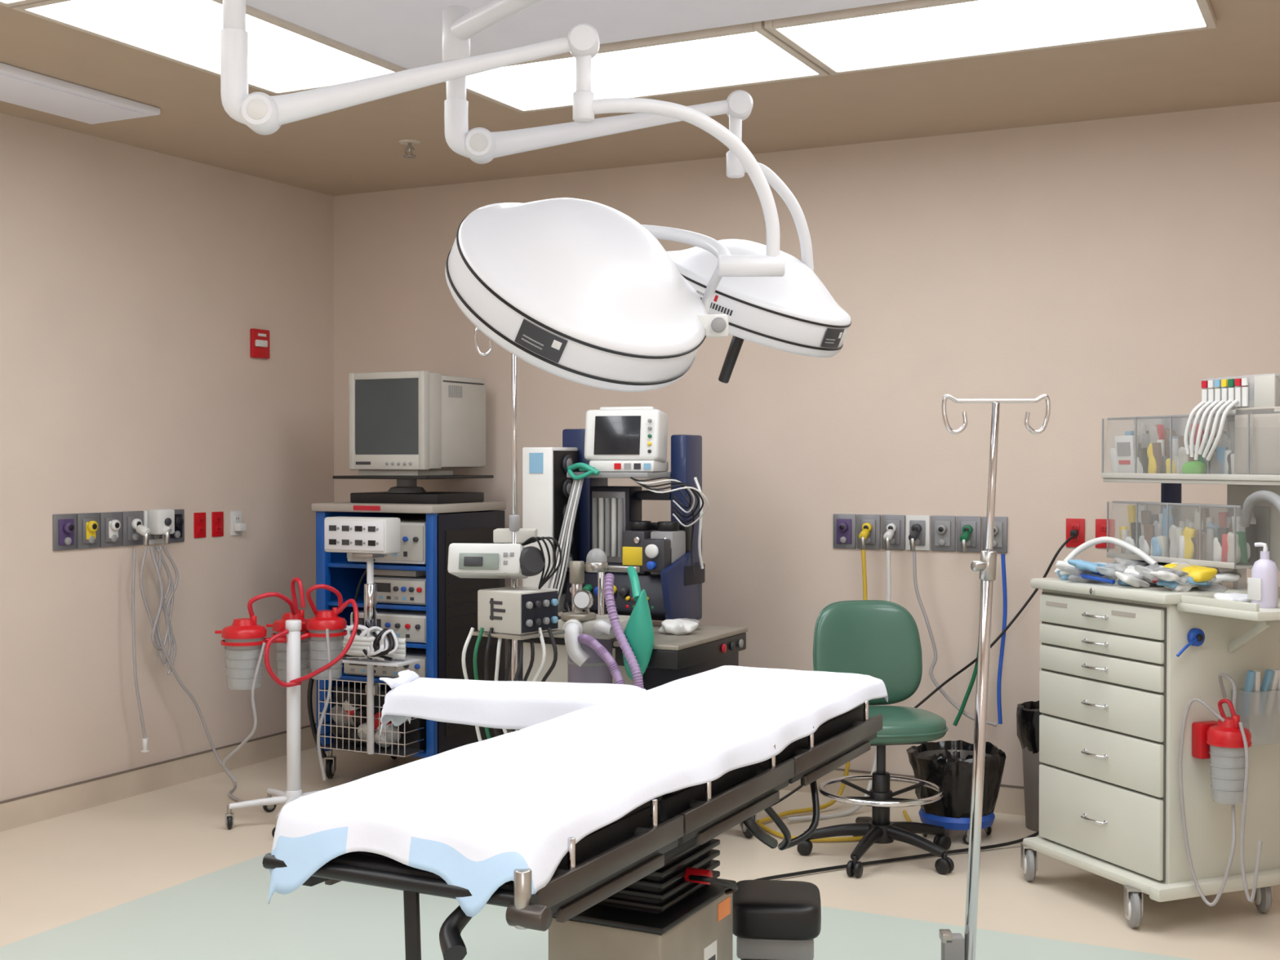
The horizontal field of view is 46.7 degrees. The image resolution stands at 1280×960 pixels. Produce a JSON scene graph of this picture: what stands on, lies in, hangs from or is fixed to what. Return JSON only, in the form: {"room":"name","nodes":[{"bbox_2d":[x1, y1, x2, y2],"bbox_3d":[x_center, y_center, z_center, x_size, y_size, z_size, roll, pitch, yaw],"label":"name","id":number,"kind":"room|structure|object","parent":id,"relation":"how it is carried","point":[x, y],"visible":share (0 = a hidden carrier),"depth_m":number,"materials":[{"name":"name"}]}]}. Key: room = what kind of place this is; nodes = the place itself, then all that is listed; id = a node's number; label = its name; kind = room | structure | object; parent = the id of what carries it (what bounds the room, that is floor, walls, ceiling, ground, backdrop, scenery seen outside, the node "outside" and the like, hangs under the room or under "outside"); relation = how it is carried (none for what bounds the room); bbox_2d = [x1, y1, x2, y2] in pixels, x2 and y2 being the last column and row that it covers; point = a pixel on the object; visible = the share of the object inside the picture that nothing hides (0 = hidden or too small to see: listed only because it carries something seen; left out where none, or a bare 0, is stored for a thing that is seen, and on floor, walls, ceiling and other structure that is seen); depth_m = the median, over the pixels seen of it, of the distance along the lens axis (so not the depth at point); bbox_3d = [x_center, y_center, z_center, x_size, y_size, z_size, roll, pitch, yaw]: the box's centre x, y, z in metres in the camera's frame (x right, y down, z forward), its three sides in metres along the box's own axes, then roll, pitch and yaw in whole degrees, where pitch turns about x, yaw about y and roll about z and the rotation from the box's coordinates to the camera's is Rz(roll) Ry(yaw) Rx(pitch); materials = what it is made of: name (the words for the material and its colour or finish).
{"room":"operating room","nodes":[
{"label":"operating room","id":0,"kind":"room"},
{"bbox_2d":[0,112,333,801],"bbox_3d":[-3.605,-0.009,4.628,0.100,3.050,8.430,0,1,27],"label":"wall","id":1,"kind":"structure","parent":0,"point":[135,282],"depth_m":7.03,"materials":[{"name":"paint"}]},
{"bbox_2d":[52,509,184,551],"bbox_3d":[-2.367,0.227,6.864,0.106,0.160,0.793,0,1,27],"label":"panel","id":2,"kind":"object","parent":1,"relation":"attached to","point":[108,529],"visible":0.97,"depth_m":6.79,"materials":[{"name":"metal"}]},
{"bbox_2d":[62,521,75,533],"bbox_3d":[-2.535,0.211,6.575,0.025,0.051,0.051,0,1,27],"label":"socket","id":3,"kind":"object","parent":2,"relation":"attached to","point":[68,526],"depth_m":6.56,"materials":[{"name":"purple plastic"}]},
{"bbox_2d":[87,520,97,532],"bbox_3d":[-2.475,0.210,6.694,0.025,0.051,0.051,0,1,27],"label":"socket","id":4,"kind":"object","parent":2,"relation":"attached to","point":[92,526],"depth_m":6.68,"materials":[{"name":"yellow plastic"}]},
{"bbox_2d":[109,520,120,530],"bbox_3d":[-2.415,0.208,6.813,0.025,0.051,0.051,0,1,27],"label":"socket","id":5,"kind":"object","parent":2,"relation":"attached to","point":[114,525],"depth_m":6.80,"materials":[{"name":"white plastic"}]},
{"bbox_2d":[131,518,142,529],"bbox_3d":[-2.355,0.206,6.932,0.025,0.051,0.051,0,1,27],"label":"socket","id":6,"kind":"object","parent":2,"relation":"attached to","point":[136,523],"depth_m":6.92,"materials":[{"name":"white plastic"}]},
{"bbox_2d":[148,508,174,534],"bbox_3d":[-2.269,0.198,7.043,0.090,0.120,0.110,0,1,27],"label":"suction regulator","id":7,"kind":"object","parent":2,"relation":"attached to","point":[158,518],"visible":0.98,"depth_m":7.01,"materials":[{"name":"white plastic"}]},
{"bbox_2d":[174,516,183,527],"bbox_3d":[-2.236,0.203,7.170,0.025,0.051,0.051,0,1,27],"label":"socket","id":8,"kind":"object","parent":2,"relation":"attached to","point":[179,521],"depth_m":7.16,"materials":[{"name":"black plastic"}]},
{"bbox_2d":[131,545,244,801],"bbox_3d":[-2.012,0.899,6.981,0.600,1.179,0.417,0,1,12],"label":"hanging cables","id":9,"kind":"object","parent":2,"relation":"hanging from","point":[169,634],"visible":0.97,"depth_m":6.98,"materials":[{"name":"white plastic"}]},
{"bbox_2d":[0,723,316,831],"bbox_3d":[-3.555,1.456,4.624,0.012,0.120,8.230,0,1,27],"label":"baseboard","id":10,"kind":"structure","parent":1,"relation":"attached to","point":[49,805],"depth_m":6.96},
{"bbox_2d":[193,512,205,537],"bbox_3d":[-2.179,0.224,7.340,0.014,0.125,0.080,0,1,27],"label":"power outlet","id":11,"kind":"object","parent":1,"relation":"attached to","point":[199,518],"visible":1,"depth_m":7.33,"materials":[{"name":"red plastic"}]},
{"bbox_2d":[211,511,223,537],"bbox_3d":[-2.123,0.222,7.452,0.014,0.125,0.080,0,1,27],"label":"power outlet","id":12,"kind":"object","parent":1,"relation":"attached to","point":[217,517],"visible":1,"depth_m":7.44,"materials":[{"name":"red plastic"}]},
{"bbox_2d":[230,511,245,535],"bbox_3d":[-2.046,0.221,7.564,0.050,0.125,0.080,0,1,27],"label":"power outlet","id":13,"kind":"object","parent":1,"relation":"attached to","point":[237,527],"visible":1,"depth_m":7.55,"materials":[{"name":"white plastic"}]},
{"bbox_2d":[249,328,270,359],"bbox_3d":[-1.970,-0.709,7.709,0.044,0.150,0.130,0,1,27],"label":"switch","id":14,"kind":"object","parent":1,"relation":"attached to","point":[260,339],"visible":1,"depth_m":7.69,"materials":[{"name":"red plastic"}]},
{"bbox_2d":[0,746,1279,959],"bbox_3d":[-0.500,1.588,3.089,7.050,0.100,8.430,0,1,27],"label":"floor","id":15,"kind":"structure","parent":0,"point":[159,874],"depth_m":5.29,"materials":[{"name":"beige tile"}]},
{"bbox_2d":[214,577,358,838],"bbox_3d":[-1.486,0.962,6.429,0.553,1.060,0.535,1,1,33],"label":"stand","id":16,"kind":"object","parent":15,"relation":"on","point":[292,628],"visible":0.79,"depth_m":6.39,"materials":[{"name":"white metal"}]},
{"bbox_2d":[306,501,506,778],"bbox_3d":[-1.212,0.797,7.305,0.720,1.365,0.938,0,1,27],"label":"equipment cart","id":17,"kind":"object","parent":15,"relation":"on","point":[415,615],"visible":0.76,"depth_m":7.09,"materials":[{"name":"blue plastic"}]},
{"bbox_2d":[317,656,420,666],"bbox_3d":[-1.272,0.844,6.943,0.460,0.015,0.180,0,1,27],"label":"tray","id":18,"kind":"object","parent":17,"relation":"on","point":[393,661],"depth_m":6.84,"materials":[{"name":"white metal"}]},
{"bbox_2d":[328,669,413,683],"bbox_3d":[-1.145,0.968,7.441,0.660,0.020,0.600,0,1,27],"label":"shelf","id":19,"kind":"object","parent":17,"relation":"attached to","point":[343,674],"depth_m":7.23,"materials":[{"name":"metal"}]},
{"bbox_2d":[327,560,426,571],"bbox_3d":[-1.145,0.418,7.433,0.660,0.020,0.600,0,1,27],"label":"shelf","id":20,"kind":"object","parent":17,"relation":"attached to","point":[332,565],"depth_m":7.19,"materials":[{"name":"metal"}]},
{"bbox_2d":[327,595,426,611],"bbox_3d":[-1.145,0.608,7.436,0.660,0.020,0.600,0,1,27],"label":"shelf","id":21,"kind":"object","parent":17,"relation":"attached to","point":[383,604],"depth_m":7.15,"materials":[{"name":"metal"}]},
{"bbox_2d":[328,739,426,757],"bbox_3d":[-1.145,1.308,7.445,0.660,0.020,0.600,0,1,27],"label":"shelf","id":22,"kind":"object","parent":17,"relation":"attached to","point":[423,754],"depth_m":7.11,"materials":[{"name":"metal"}]},
{"bbox_2d":[333,370,493,504],"bbox_3d":[-1.118,-0.211,7.478,0.580,0.645,0.640,0,1,27],"label":"monitor","id":23,"kind":"object","parent":17,"relation":"on","point":[405,427],"visible":1,"depth_m":7.29,"materials":[{"name":"beige plastic"}]},
{"bbox_2d":[333,475,493,479],"bbox_3d":[-1.136,-0.015,7.467,0.560,0.015,0.600,0,1,27],"label":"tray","id":24,"kind":"object","parent":17,"relation":"on","point":[351,477],"depth_m":7.25,"materials":[{"name":"black plastic"}]},
{"bbox_2d":[405,641,426,648],"bbox_3d":[-1.145,0.787,7.438,0.660,0.020,0.600,0,1,27],"label":"shelf","id":25,"kind":"object","parent":17,"relation":"attached to","point":[422,645],"depth_m":7.07,"materials":[{"name":"metal"}]},
{"bbox_2d":[447,327,564,741],"bbox_3d":[-0.466,0.463,5.619,0.549,2.079,0.549,0,1,0],"label":"pole","id":26,"kind":"object","parent":15,"relation":"on","point":[513,613],"visible":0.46,"depth_m":5.46,"materials":[{"name":"silver metal"}]},
{"bbox_2d":[472,629,564,639],"bbox_3d":[-0.455,0.569,5.518,0.250,0.014,0.250,1,1,37],"label":"shelf","id":27,"kind":"object","parent":26,"relation":"attached to","point":[510,634],"depth_m":5.42,"materials":[{"name":"silver metal"}]},
{"bbox_2d":[262,665,888,959],"bbox_3d":[-0.276,1.038,3.617,1.272,0.986,2.099,0,1,27],"label":"table","id":28,"kind":"object","parent":15,"relation":"on","point":[595,821],"visible":1,"depth_m":3.10,"materials":[{"name":"white fabric"}]},
{"bbox_2d":[379,677,646,735],"bbox_3d":[-0.349,0.626,4.050,0.713,0.149,0.254,0,1,14],"label":"drape","id":29,"kind":"object","parent":28,"relation":"hanging from","point":[500,704],"depth_m":3.97,"materials":[{"name":"white fabric"}]},
{"bbox_2d":[517,428,756,837],"bbox_3d":[-0.097,0.633,6.278,1.121,1.720,1.074,1,1,33],"label":"machine","id":30,"kind":"object","parent":15,"relation":"on","point":[619,572],"visible":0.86,"depth_m":6.41,"materials":[{"name":"black plastic"}]},
{"bbox_2d":[567,639,612,684],"bbox_3d":[-0.201,0.733,5.955,0.180,0.210,0.180,0,1,27],"label":"canister","id":31,"kind":"object","parent":30,"relation":"on","point":[594,670],"depth_m":5.88,"materials":[{"name":"plastic"}]},
{"bbox_2d":[546,616,662,641],"bbox_3d":[-0.191,0.644,6.418,0.680,0.035,0.480,0,1,27],"label":"countertop","id":32,"kind":"structure","parent":30,"relation":"on","point":[656,624],"depth_m":6.31,"materials":[{"name":"silver metal"}]},
{"bbox_2d":[566,471,671,478],"bbox_3d":[-0.060,-0.024,6.601,0.400,0.025,0.380,0,1,27],"label":"shelf","id":33,"kind":"object","parent":30,"relation":"attached to","point":[600,474],"depth_m":6.43,"materials":[{"name":"grey plastic"}]},
{"bbox_2d":[584,406,668,471],"bbox_3d":[-0.058,-0.179,6.529,0.345,0.287,0.224,0,1,18],"label":"patient monitor","id":34,"kind":"object","parent":30,"relation":"on","point":[617,438],"visible":1,"depth_m":6.44,"materials":[{"name":"white plastic"}]},
{"bbox_2d":[636,489,671,500],"bbox_3d":[-0.011,0.068,6.701,0.400,0.040,0.160,0,1,27],"label":"shelf","id":35,"kind":"object","parent":30,"relation":"attached to","point":[641,494],"depth_m":6.58,"materials":[{"name":"metal"}]},
{"bbox_2d":[657,618,698,635],"bbox_3d":[0.158,0.607,6.085,0.160,0.069,0.147,0,1,27],"label":"towel","id":36,"kind":"object","parent":30,"relation":"on","point":[676,626],"depth_m":6.05,"materials":[{"name":"white fabric"}]},
{"bbox_2d":[613,624,747,650],"bbox_3d":[0.177,0.641,6.065,0.285,0.020,0.700,0,1,27],"label":"countertop","id":37,"kind":"structure","parent":30,"relation":"on","point":[703,634],"depth_m":5.99,"materials":[{"name":"silver metal"}]},
{"bbox_2d":[733,880,821,959],"bbox_3d":[0.360,1.308,3.938,0.240,0.435,0.260,0,1,6],"label":"step stool","id":38,"kind":"object","parent":15,"relation":"on","point":[773,919],"visible":0.91,"depth_m":3.83,"materials":[{"name":"black plastic"}]},
{"bbox_2d":[756,809,911,841],"bbox_3d":[0.875,1.481,6.319,0.728,0.018,0.405,0,1,-13],"label":"hose","id":39,"kind":"object","parent":15,"relation":"on","point":[904,812],"visible":0.52,"depth_m":6.12,"materials":[{"name":"rubber"}]},
{"bbox_2d":[796,600,954,877],"bbox_3d":[0.957,0.998,5.886,0.635,1.002,0.617,0,1,-11],"label":"chair","id":40,"kind":"object","parent":15,"relation":"on","point":[880,639],"visible":0.8,"depth_m":5.97,"materials":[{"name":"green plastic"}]},
{"bbox_2d":[754,831,1039,879],"bbox_3d":[0.880,1.424,5.521,0.741,0.152,2.138,1,1,36],"label":"cable","id":41,"kind":"object","parent":15,"relation":"on","point":[899,859],"visible":0.4,"depth_m":5.79,"materials":[{"name":"black plastic"}]},
{"bbox_2d":[770,534,1073,806],"bbox_3d":[1.148,0.860,6.539,1.475,1.248,0.183,0,1,4],"label":"power cord","id":42,"kind":"object","parent":15,"relation":"on","point":[1061,547],"visible":0.56,"depth_m":6.49,"materials":[{"name":"black plastic"}]},
{"bbox_2d":[906,740,1006,844],"bbox_3d":[1.328,1.306,6.222,0.409,0.377,0.396,0,1,27],"label":"bucket","id":43,"kind":"object","parent":15,"relation":"on","point":[948,764],"visible":0.77,"depth_m":6.09,"materials":[{"name":"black plastic"}]},
{"bbox_2d":[938,394,1050,959],"bbox_3d":[0.924,0.644,4.063,0.391,1.759,0.332,0,1,-7],"label":"pole","id":44,"kind":"object","parent":15,"relation":"on","point":[954,946],"visible":1,"depth_m":4.04,"materials":[{"name":"silver metal"}]},
{"bbox_2d":[1016,700,1041,831],"bbox_3d":[1.767,1.223,6.353,0.295,0.539,0.298,0,1,27],"label":"waste bin","id":45,"kind":"object","parent":15,"relation":"on","point":[1028,713],"visible":0.35,"depth_m":6.29,"materials":[{"name":"black plastic"}]},
{"bbox_2d":[1020,374,1279,928],"bbox_3d":[1.907,0.576,5.199,0.678,1.865,1.101,0,1,-22],"label":"cart","id":46,"kind":"object","parent":15,"relation":"on","point":[1159,678],"visible":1,"depth_m":5.08,"materials":[{"name":"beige metal"}]},
{"bbox_2d":[1116,442,1130,455],"bbox_3d":[1.813,-0.117,5.551,0.007,0.050,0.070,0,1,-22],"label":"print","id":47,"kind":"object","parent":46,"relation":"on","point":[1122,448],"depth_m":5.55,"materials":[{"name":"white paper"}]},
{"bbox_2d":[1118,460,1130,464],"bbox_3d":[1.817,-0.067,5.553,0.004,0.015,0.060,0,1,-22],"label":"print","id":48,"kind":"object","parent":46,"relation":"attached to","point":[1121,462],"depth_m":5.55},
{"bbox_2d":[1030,577,1279,604],"bbox_3d":[1.872,0.390,5.344,0.590,0.037,0.720,0,1,-22],"label":"countertop","id":49,"kind":"structure","parent":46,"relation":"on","point":[1114,591],"depth_m":5.16,"materials":[{"name":"beige laminate"}]},
{"bbox_2d":[1102,478,1279,485],"bbox_3d":[2.010,0.005,5.228,0.160,0.015,0.930,0,1,-22],"label":"shelf","id":50,"kind":"object","parent":46,"relation":"on","point":[1164,482],"depth_m":5.15,"materials":[{"name":"beige plastic"}]},
{"bbox_2d":[1191,698,1251,791],"bbox_3d":[1.931,0.892,4.918,0.188,0.340,0.168,0,1,27],"label":"canister","id":51,"kind":"object","parent":46,"relation":"on","point":[1212,732],"depth_m":4.94,"materials":[{"name":"red plastic"}]},
{"bbox_2d":[1177,597,1279,621],"bbox_3d":[2.090,0.423,4.869,0.510,0.030,0.355,0,1,-22],"label":"shelf","id":52,"kind":"object","parent":46,"relation":"attached to","point":[1186,606],"depth_m":4.74,"materials":[{"name":"beige plastic"}]},
{"bbox_2d":[1247,577,1261,600],"bbox_3d":[1.970,0.350,4.749,0.004,0.070,0.055,0,1,-22],"label":"box","id":53,"kind":"object","parent":46,"relation":"on","point":[1254,584],"depth_m":4.75,"materials":[{"name":"white plastic"}]},
{"bbox_2d":[1251,551,1278,608],"bbox_3d":[2.009,0.319,4.761,0.080,0.180,0.080,0,1,-22],"label":"lotion bottle","id":54,"kind":"object","parent":46,"relation":"on","point":[1264,571],"depth_m":4.73,"materials":[{"name":"white plastic"}]},
{"bbox_2d":[1254,542,1267,551],"bbox_3d":[2.001,0.218,4.769,0.014,0.035,0.041,-1,1,-41],"label":"pump","id":55,"kind":"object","parent":54,"relation":"attached to","point":[1264,546],"depth_m":4.76,"materials":[{"name":"white plastic"}]},
{"bbox_2d":[0,0,1279,195],"bbox_3d":[-0.500,-1.562,3.046,7.050,0.100,8.430,0,1,27],"label":"ceiling","id":56,"kind":"structure","parent":0,"point":[354,149],"depth_m":6.20,"materials":[{"name":"brown paint"}]},
{"bbox_2d":[7,0,44,5],"bbox_3d":[-1.727,-1.518,4.559,0.600,0.030,0.030,0,1,27],"label":"frame","id":57,"kind":"object","parent":56,"relation":"attached to","point":[18,2],"visible":1,"depth_m":4.66,"materials":[{"name":"metal"}]},
{"bbox_2d":[17,0,71,9],"bbox_3d":[-1.709,-1.518,4.594,0.600,0.030,0.030,0,1,27],"label":"frame","id":58,"kind":"object","parent":56,"relation":"attached to","point":[45,2],"visible":0.68,"depth_m":4.68,"materials":[{"name":"metal"}]},
{"bbox_2d":[0,62,159,124],"bbox_3d":[-2.460,-1.531,5.728,0.400,0.036,1.240,0,1,27],"label":"ceiling vent","id":59,"kind":"object","parent":56,"relation":"in","point":[20,86],"visible":1,"depth_m":5.92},
{"bbox_2d":[26,0,222,73],"bbox_3d":[-1.504,-1.525,5.008,0.594,0.024,0.879,0,1,27],"label":"ceiling light","id":60,"kind":"object","parent":56,"relation":"in","point":[188,31],"depth_m":4.89,"materials":[{"name":"white plastic"}]},
{"bbox_2d":[10,5,280,95],"bbox_3d":[-1.712,-1.528,5.290,0.030,0.030,1.270,0,1,27],"label":"frame","id":61,"kind":"object","parent":56,"relation":"attached to","point":[15,7],"visible":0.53,"depth_m":5.14,"materials":[{"name":"white metal"}]},
{"bbox_2d":[277,83,340,94],"bbox_3d":[-1.151,-1.534,5.702,0.600,0.030,0.030,0,1,27],"label":"frame","id":62,"kind":"object","parent":56,"relation":"attached to","point":[315,87],"visible":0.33,"depth_m":5.78,"materials":[{"name":"metal"}]},
{"bbox_2d":[211,0,407,71],"bbox_3d":[-1.149,-1.524,5.007,0.030,0.030,1.270,0,1,27],"label":"frame","id":63,"kind":"object","parent":56,"relation":"attached to","point":[250,11],"visible":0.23,"depth_m":5.08,"materials":[{"name":"beige metal"}]},
{"bbox_2d":[245,13,394,92],"bbox_3d":[-1.350,-1.529,5.312,0.592,0.024,0.845,0,1,27],"label":"ceiling light","id":64,"kind":"object","parent":56,"relation":"in","point":[280,60],"depth_m":5.40,"materials":[{"name":"white plastic"}]},
{"bbox_2d":[398,139,420,158],"bbox_3d":[-1.066,-1.529,6.851,0.100,0.072,0.100,0,1,27],"label":"sprinkler","id":65,"kind":"object","parent":56,"relation":"attached to","point":[409,143],"depth_m":6.84,"materials":[{"name":"metal"}]},
{"bbox_2d":[444,81,526,113],"bbox_3d":[-0.635,-1.536,5.851,0.030,0.030,0.680,0,1,27],"label":"frame","id":66,"kind":"object","parent":56,"relation":"attached to","point":[468,90],"visible":0.31,"depth_m":5.94,"materials":[{"name":"metal"}]},
{"bbox_2d":[220,0,785,391],"bbox_3d":[-0.229,-0.856,3.423,1.021,1.302,1.080,0,1,27],"label":"light","id":67,"kind":"object","parent":56,"relation":"hanging from","point":[582,291],"visible":1,"depth_m":3.38,"materials":[{"name":"white metal"}]},
{"bbox_2d":[442,0,543,62],"label":"support arm","id":68,"kind":"object","parent":67,"relation":"attached to","point":[460,24],"depth_m":3.80,"materials":[{"name":"white metal"}]},
{"bbox_2d":[666,246,718,300],"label":"light","id":69,"kind":"object","parent":67,"relation":"attached to","point":[696,264],"depth_m":4.12,"materials":[{"name":"white metal"}]},
{"bbox_2d":[444,76,682,164],"label":"support arm","id":70,"kind":"object","parent":56,"relation":"attached to","point":[482,145],"depth_m":3.91,"materials":[{"name":"white metal"}]},
{"bbox_2d":[245,0,906,69],"bbox_3d":[-0.498,-1.508,3.207,2.750,0.012,3.880,0,1,27],"label":"panel","id":71,"kind":"object","parent":56,"relation":"attached to","point":[407,34],"depth_m":4.89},
{"bbox_2d":[504,22,755,66],"bbox_3d":[-0.191,-1.528,5.264,1.290,0.030,0.030,0,1,27],"label":"frame","id":72,"kind":"object","parent":56,"relation":"attached to","point":[748,27],"visible":0.44,"depth_m":5.11,"materials":[{"name":"beige metal"}]},
{"bbox_2d":[466,31,817,110],"bbox_3d":[-0.045,-1.533,5.554,1.290,0.024,0.620,0,1,27],"label":"ceiling light","id":73,"kind":"object","parent":56,"relation":"in","point":[748,57],"visible":0.64,"depth_m":5.51,"materials":[{"name":"white plastic"}]},
{"bbox_2d":[524,73,821,112],"bbox_3d":[0.101,-1.536,5.844,1.290,0.030,0.030,0,1,27],"label":"frame","id":74,"kind":"object","parent":56,"relation":"attached to","point":[817,74],"visible":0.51,"depth_m":5.76,"materials":[{"name":"white metal"}]},
{"bbox_2d":[687,89,753,141],"label":"lamp arm","id":75,"kind":"object","parent":56,"relation":"attached to","point":[738,106],"depth_m":4.15,"materials":[{"name":"white metal"}]},
{"bbox_2d":[708,162,851,383],"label":"light","id":76,"kind":"object","parent":56,"relation":"hanging from","point":[796,308],"depth_m":4.08,"materials":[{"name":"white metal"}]},
{"bbox_2d":[753,21,829,75],"bbox_3d":[0.545,-1.528,5.258,0.030,0.030,0.680,0,1,27],"label":"frame","id":77,"kind":"object","parent":56,"relation":"attached to","point":[758,27],"visible":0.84,"depth_m":5.19,"materials":[{"name":"beige metal"}]},
{"bbox_2d":[764,19,839,75],"bbox_3d":[0.580,-1.527,5.240,0.030,0.030,0.680,0,1,27],"label":"frame","id":78,"kind":"object","parent":56,"relation":"attached to","point":[768,24],"visible":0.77,"depth_m":5.17,"materials":[{"name":"metal"}]},
{"bbox_2d":[773,0,980,28],"bbox_3d":[1.024,-1.519,4.653,1.290,0.030,0.030,0,1,27],"label":"frame","id":79,"kind":"object","parent":56,"relation":"attached to","point":[908,5],"visible":1,"depth_m":4.79,"materials":[{"name":"beige metal"}]},
{"bbox_2d":[777,0,1206,71],"bbox_3d":[1.170,-1.524,4.943,1.290,0.024,0.620,0,1,27],"label":"ceiling light","id":80,"kind":"object","parent":56,"relation":"in","point":[982,26],"visible":0.9,"depth_m":4.95,"materials":[{"name":"white plastic"}]},
{"bbox_2d":[837,26,1207,74],"bbox_3d":[1.316,-1.527,5.233,1.290,0.030,0.030,0,1,27],"label":"frame","id":81,"kind":"object","parent":56,"relation":"attached to","point":[1201,28],"visible":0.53,"depth_m":5.20,"materials":[{"name":"beige metal"}]},
{"bbox_2d":[1195,0,1217,28],"bbox_3d":[1.760,-1.519,4.646,0.030,0.030,0.680,0,1,27],"label":"frame","id":82,"kind":"object","parent":56,"relation":"attached to","point":[1205,6],"visible":1,"depth_m":4.79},
{"bbox_2d":[333,101,1279,786],"bbox_3d":[1.371,-0.039,6.788,6.850,3.050,0.100,0,1,27],"label":"wall","id":83,"kind":"structure","parent":0,"point":[1117,267],"depth_m":6.75,"materials":[{"name":"paint"}]},
{"bbox_2d":[782,768,1025,815],"bbox_3d":[1.351,1.427,6.755,6.838,0.120,0.012,0,1,27],"label":"baseboard","id":84,"kind":"structure","parent":83,"relation":"attached to","point":[1010,800],"depth_m":6.83,"materials":[{"name":"beige"}]},
{"bbox_2d":[833,513,1007,552],"bbox_3d":[1.252,0.242,6.737,0.814,0.160,0.105,0,1,27],"label":"panel","id":85,"kind":"object","parent":83,"relation":"attached to","point":[943,535],"visible":0.92,"depth_m":6.75,"materials":[{"name":"metal"}]},
{"bbox_2d":[756,549,867,823],"bbox_3d":[0.770,0.902,6.597,0.708,1.157,0.057,-1,1,-39],"label":"air hose","id":86,"kind":"object","parent":85,"relation":"attached to","point":[831,802],"visible":0.4,"depth_m":6.68,"materials":[{"name":"rubber"}]},
{"bbox_2d":[786,550,890,822],"bbox_3d":[0.904,0.908,6.573,0.622,1.168,0.059,-1,1,-36],"label":"hose","id":87,"kind":"object","parent":85,"relation":"attached to","point":[857,807],"visible":0.45,"depth_m":6.64,"materials":[{"name":"white plastic"}]},
{"bbox_2d":[837,522,848,532],"bbox_3d":[0.947,0.220,6.912,0.044,0.044,0.025,0,1,27],"label":"socket","id":88,"kind":"object","parent":85,"relation":"attached to","point":[842,526],"depth_m":6.90,"materials":[{"name":"purple plastic"}]},
{"bbox_2d":[862,522,871,531],"bbox_3d":[1.051,0.220,6.860,0.044,0.044,0.025,0,1,27],"label":"socket","id":89,"kind":"object","parent":85,"relation":"attached to","point":[867,526],"depth_m":6.85,"materials":[{"name":"yellow plastic"}]},
{"bbox_2d":[886,523,896,532],"bbox_3d":[1.156,0.221,6.807,0.044,0.044,0.025,0,1,27],"label":"socket","id":90,"kind":"object","parent":85,"relation":"attached to","point":[891,527],"depth_m":6.79,"materials":[{"name":"white plastic"}]},
{"bbox_2d":[911,524,921,532],"bbox_3d":[1.261,0.222,6.755,0.044,0.044,0.025,0,1,27],"label":"socket","id":91,"kind":"object","parent":85,"relation":"attached to","point":[914,527],"depth_m":6.74,"materials":[{"name":"black plastic"}]},
{"bbox_2d":[936,524,946,533],"bbox_3d":[1.365,0.223,6.702,0.044,0.044,0.025,0,1,27],"label":"socket","id":92,"kind":"object","parent":85,"relation":"attached to","point":[940,528],"depth_m":6.69,"materials":[{"name":"white plastic"}]},
{"bbox_2d":[912,551,997,726],"bbox_3d":[1.404,0.705,6.614,0.390,0.763,0.039,0,1,27],"label":"tubing","id":93,"kind":"object","parent":85,"relation":"hanging from","point":[914,563],"visible":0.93,"depth_m":6.66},
{"bbox_2d":[952,579,981,726],"bbox_3d":[1.458,0.709,6.558,0.139,0.768,0.042,0,1,1],"label":"hose","id":94,"kind":"object","parent":85,"relation":"attached to","point":[975,672],"visible":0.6,"depth_m":6.56,"materials":[{"name":"green plastic"}]},
{"bbox_2d":[961,524,973,533],"bbox_3d":[1.470,0.223,6.649,0.044,0.044,0.025,0,1,27],"label":"socket","id":95,"kind":"object","parent":85,"relation":"attached to","point":[968,529],"depth_m":6.64,"materials":[{"name":"green plastic"}]},
{"bbox_2d":[993,525,999,535],"bbox_3d":[1.575,0.224,6.597,0.044,0.044,0.025,0,1,27],"label":"socket","id":96,"kind":"object","parent":85,"relation":"attached to","point":[996,531],"depth_m":6.58,"materials":[{"name":"white plastic"}]},
{"bbox_2d":[996,553,1007,724],"bbox_3d":[1.589,0.698,6.512,0.032,0.747,0.060,1,1,41],"label":"hose","id":97,"kind":"object","parent":85,"relation":"attached to","point":[1002,555],"visible":1,"depth_m":6.51,"materials":[{"name":"blue plastic"}]},
{"bbox_2d":[1066,518,1084,546],"bbox_3d":[1.891,0.231,6.446,0.080,0.125,0.050,0,1,27],"label":"power outlet","id":98,"kind":"object","parent":83,"relation":"attached to","point":[1074,526],"visible":0.96,"depth_m":6.46,"materials":[{"name":"red plastic"}]},
{"bbox_2d":[1071,524,1079,531],"bbox_3d":[1.898,0.207,6.460,0.036,0.032,0.006,0,1,27],"label":"socket","id":99,"kind":"object","parent":98,"relation":"attached to","point":[1073,526],"depth_m":6.46,"materials":[{"name":"red plastic"}]},
{"bbox_2d":[1071,534,1079,542],"bbox_3d":[1.898,0.255,6.461,0.036,0.032,0.006,0,1,27],"label":"socket","id":100,"kind":"object","parent":98,"relation":"attached to","point":[1076,539],"depth_m":6.46,"materials":[{"name":"red plastic"}]},
{"bbox_2d":[1095,519,1114,548],"bbox_3d":[2.011,0.232,6.406,0.080,0.125,0.014,0,1,27],"label":"power outlet","id":101,"kind":"object","parent":83,"relation":"attached to","point":[1100,524],"visible":0.7,"depth_m":6.41,"materials":[{"name":"red plastic"}]},
{"bbox_2d":[1100,524,1109,531],"bbox_3d":[2.010,0.208,6.404,0.036,0.032,0.006,0,1,27],"label":"socket","id":102,"kind":"object","parent":101,"relation":"attached to","point":[1103,526],"depth_m":6.40,"materials":[{"name":"red plastic"}]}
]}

